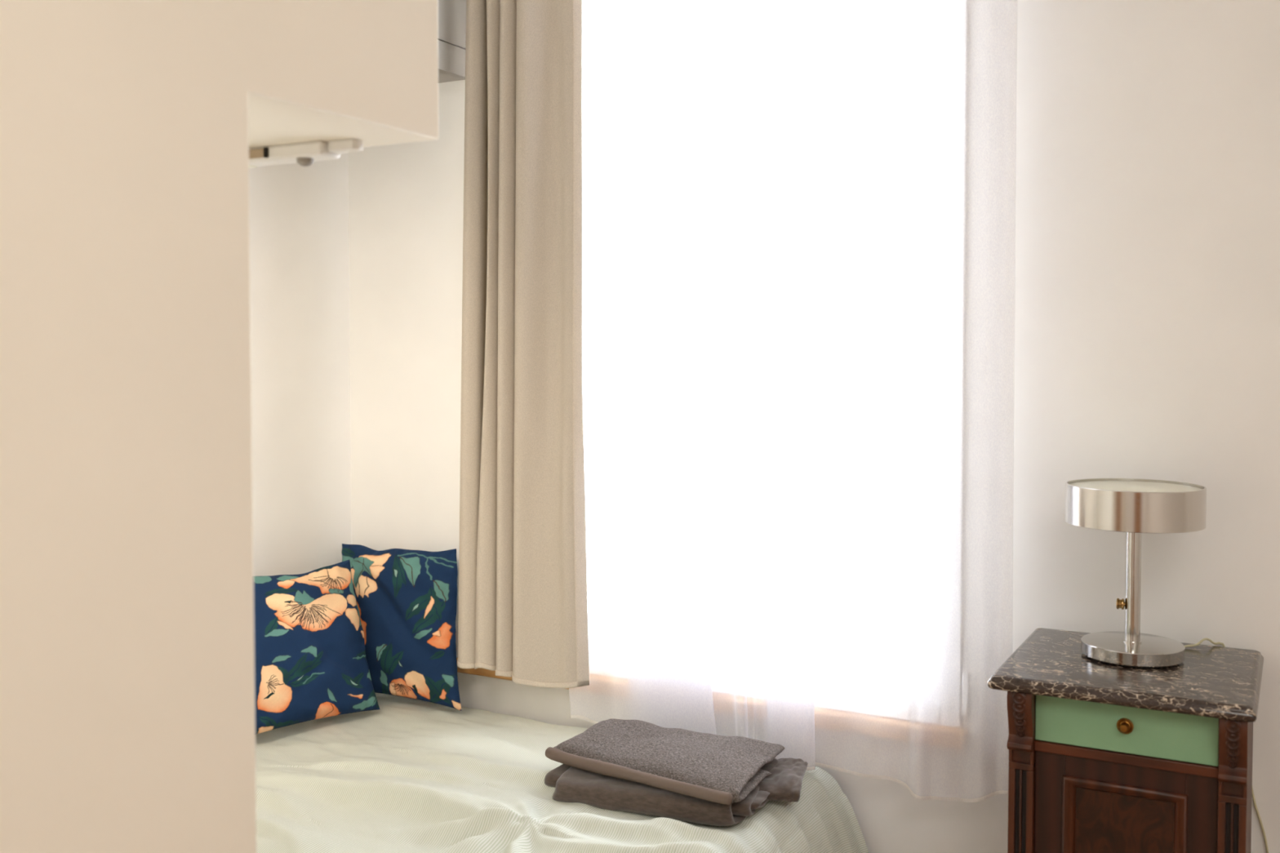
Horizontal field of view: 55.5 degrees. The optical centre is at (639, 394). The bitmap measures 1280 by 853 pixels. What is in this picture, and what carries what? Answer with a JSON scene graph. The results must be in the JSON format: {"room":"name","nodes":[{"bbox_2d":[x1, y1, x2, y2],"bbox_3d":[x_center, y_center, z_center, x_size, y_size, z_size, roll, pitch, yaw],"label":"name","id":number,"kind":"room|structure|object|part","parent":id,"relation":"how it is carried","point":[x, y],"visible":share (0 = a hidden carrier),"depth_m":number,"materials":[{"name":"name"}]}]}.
{"room":"bedroom","nodes":[
{"label":"bedroom","id":0,"kind":"room"},
{"bbox_2d":[0,0,438,852],"bbox_3d":[-1.758,-0.007,0.346,1.356,2.750,3.730,1,2,28],"label":"wall partition","id":1,"kind":"structure","parent":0,"point":[128,128],"depth_m":1.23,"materials":[{"name":"beige paint"}]},
{"bbox_2d":[248,138,363,168],"bbox_3d":[-0.678,-0.337,1.806,0.674,0.033,0.044,1,2,28],"label":"light bar","id":2,"kind":"object","parent":1,"relation":"attached to","point":[304,153],"visible":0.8,"depth_m":1.68,"materials":[{"name":"white plastic"}]},
{"bbox_2d":[248,146,268,159],"bbox_3d":[-0.598,-0.339,1.740,0.178,0.014,0.004,1,2,28],"label":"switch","id":3,"kind":"object","parent":2,"relation":"attached to","point":[261,153],"depth_m":1.70,"materials":[{"name":"beige plastic"}]},
{"bbox_2d":[248,152,351,576],"bbox_3d":[-2.053,-0.045,1.433,0.200,2.750,5.360,1,2,28],"label":"wall","id":4,"kind":"structure","parent":0,"point":[300,258],"depth_m":3.30,"materials":[{"name":"white paint"}]},
{"bbox_2d":[347,0,1279,852],"bbox_3d":[1.170,-0.084,2.561,4.388,2.750,0.300,1,2,28],"label":"wall","id":5,"kind":"structure","parent":0,"point":[1147,285],"depth_m":2.50,"materials":[{"name":"white paint"}]},
{"bbox_2d":[437,0,466,83],"bbox_3d":[-0.811,-1.130,3.025,0.428,0.592,0.710,1,2,28],"label":"upper cabinet","id":6,"kind":"object","parent":5,"relation":"attached to","point":[451,14],"visible":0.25,"depth_m":3.18,"materials":[{"name":"grey paint"}]},
{"bbox_3d":[-0.631,-1.165,2.928,0.020,0.516,0.708,1,2,28],"label":"cupboard door","id":7,"kind":"part","parent":6,"relation":"part of","materials":[{"name":"grey paint"}]},
{"bbox_3d":[-0.631,-0.868,2.938,0.020,0.074,0.708,1,2,28],"label":"rail","id":8,"kind":"part","parent":6,"relation":"part of","materials":[{"name":"grey paint"}]},
{"bbox_2d":[456,657,568,689],"bbox_3d":[0.110,0.740,2.969,1.367,0.038,0.045,1,2,28],"label":"trim","id":9,"kind":"structure","parent":5,"relation":"attached to","point":[480,672],"depth_m":3.23,"materials":[{"name":"orange wood"}]},
{"bbox_3d":[0.141,-1.331,2.804,1.594,0.034,0.175,1,2,28],"label":"curtain rod","id":10,"kind":"object","parent":5,"relation":"attached to","visible":0},
{"bbox_2d":[457,0,589,688],"bbox_3d":[-0.310,-0.305,3.006,0.410,2.040,0.127,2,3,44],"label":"curtain","id":11,"kind":"object","parent":10,"relation":"hanging from","point":[523,598],"visible":1,"depth_m":2.96,"materials":[{"name":"beige fabric"}]},
{"bbox_3d":[0.167,-1.332,2.841,1.544,0.020,0.083,1,2,28],"label":"curtain rod","id":12,"kind":"object","parent":5,"relation":"attached to","visible":0},
{"bbox_2d":[568,0,1017,802],"bbox_3d":[0.241,-0.231,2.774,1.210,2.172,0.074,1,2,28],"label":"sheer curtain","id":13,"kind":"object","parent":12,"relation":"hanging from","point":[798,216],"visible":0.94,"depth_m":2.70,"materials":[{"name":"white fabric"}]},
{"bbox_3d":[-0.085,1.420,0.301,4.788,0.100,5.560,1,2,28],"label":"floor","id":14,"kind":"structure","parent":0,"visible":0},
{"bbox_2d":[986,627,1263,852],"bbox_3d":[0.919,0.901,2.290,0.433,0.800,0.448,1,2,28],"label":"nightstand","id":15,"kind":"object","parent":14,"relation":"on","point":[1104,757],"visible":1,"depth_m":2.13,"materials":[{"name":"brown wood"}]},
{"bbox_3d":[0.697,0.866,2.218,0.049,0.674,0.092,1,2,28],"label":"post","id":16,"kind":"part","parent":15,"relation":"part of","materials":[{"name":"red wood"}]},
{"bbox_3d":[0.846,0.883,2.132,0.205,0.405,0.026,1,2,28],"label":"moulding","id":17,"kind":"part","parent":15,"relation":"part of","materials":[{"name":"red wood"}]},
{"bbox_3d":[0.850,0.882,2.140,0.165,0.365,0.008,1,2,28],"label":"door panel","id":18,"kind":"part","parent":15,"relation":"part of","materials":[{"name":"brown wood"}]},
{"bbox_3d":[0.838,0.576,2.104,0.028,0.028,0.020,1,2,28],"label":"knob","id":19,"kind":"part","parent":15,"relation":"part of","materials":[{"name":"gold metal"}]},
{"bbox_3d":[0.855,0.633,2.140,0.300,0.018,0.064,1,2,28],"label":"rail","id":20,"kind":"part","parent":15,"relation":"part of","materials":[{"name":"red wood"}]},
{"bbox_3d":[0.848,0.894,2.137,0.298,0.500,0.020,1,2,28],"label":"door","id":21,"kind":"part","parent":15,"relation":"part of","materials":[{"name":"brown wood"}]},
{"bbox_3d":[0.847,0.578,2.123,0.298,0.090,0.022,1,2,28],"label":"drawer","id":22,"kind":"part","parent":15,"relation":"part of","materials":[{"name":"green paint"}]},
{"bbox_2d":[1065,478,1268,852],"bbox_3d":[1.026,0.733,2.349,0.436,1.126,0.247,-1,2,-18],"label":"table lamp","id":23,"kind":"object","parent":15,"relation":"on","point":[1134,507],"visible":0.94,"depth_m":2.25,"materials":[{"name":"silver metal"}]},
{"bbox_3d":[0.916,0.399,2.315,0.016,0.021,0.021,1,2,28],"label":"switch knob","id":24,"kind":"part","parent":23,"relation":"part of","materials":[{"name":"yellow metal"}]},
{"bbox_3d":[0.936,0.350,2.307,0.033,0.242,0.033,1,2,28],"label":"stem","id":25,"kind":"part","parent":23,"relation":"part of","materials":[{"name":"silver metal"}]},
{"bbox_2d":[1069,480,1202,492],"bbox_3d":[0.936,0.178,2.301,0.239,0.005,0.239,1,2,33],"label":"diffuser","id":26,"kind":"object","parent":23,"relation":"attached to","point":[1074,486],"depth_m":2.30,"materials":[{"name":"white glass"}]},
{"bbox_3d":[0.936,0.208,2.302,0.247,0.074,0.247,1,2,28],"label":"lamp shade","id":27,"kind":"part","parent":23,"relation":"part of","materials":[{"name":"silver metal"}]},
{"bbox_3d":[1.153,0.888,2.376,0.258,0.814,0.097,0,2,12],"label":"cord","id":28,"kind":"part","parent":23,"relation":"part of","materials":[{"name":"beige plastic"}]},
{"bbox_3d":[0.999,0.872,2.054,0.049,0.674,0.092,1,2,28],"label":"post","id":29,"kind":"part","parent":15,"relation":"part of","materials":[{"name":"red wood"}]},
{"bbox_3d":[1.108,0.866,2.232,0.015,0.674,0.325,1,2,28],"label":"panel","id":30,"kind":"part","parent":15,"relation":"part of","materials":[{"name":"red wood"}]},
{"bbox_3d":[-0.589,1.097,2.439,1.426,0.398,1.615,1,2,28],"label":"bed","id":31,"kind":"object","parent":14,"relation":"on","visible":0},
{"bbox_2d":[255,693,868,852],"bbox_3d":[-0.521,1.024,2.367,1.605,0.428,1.675,1,2,28],"label":"duvet","id":32,"kind":"object","parent":31,"relation":"on","point":[406,775],"visible":0.59,"depth_m":2.54,"materials":[{"name":"white fabric"}]},
{"bbox_2d":[253,560,379,734],"bbox_3d":[-0.878,0.637,3.063,0.438,0.370,0.195,-2,3,-43],"label":"cushion","id":33,"kind":"object","parent":32,"relation":"on","point":[311,663],"visible":0.74,"depth_m":3.04,"materials":[{"name":"fabric"}]},
{"bbox_2d":[341,543,461,711],"bbox_3d":[-0.659,0.615,3.289,0.464,0.411,0.112,1,2,28],"label":"cushion","id":34,"kind":"object","parent":32,"relation":"on","point":[406,599],"visible":0.72,"depth_m":3.23,"materials":[{"name":"fabric"}]},
{"bbox_2d":[544,757,808,826],"bbox_3d":[0.076,0.829,2.609,0.544,0.062,0.333,1,2,18],"label":"folded towel","id":35,"kind":"object","parent":32,"relation":"on","point":[571,784],"visible":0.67,"depth_m":2.50,"materials":[{"name":"grey fabric"}]},
{"bbox_2d":[545,719,785,804],"bbox_3d":[0.052,0.783,2.631,0.483,0.052,0.324,1,2,31],"label":"folded towel","id":36,"kind":"object","parent":35,"relation":"on","point":[711,767],"visible":1,"depth_m":2.58,"materials":[{"name":"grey fabric"}]}
]}

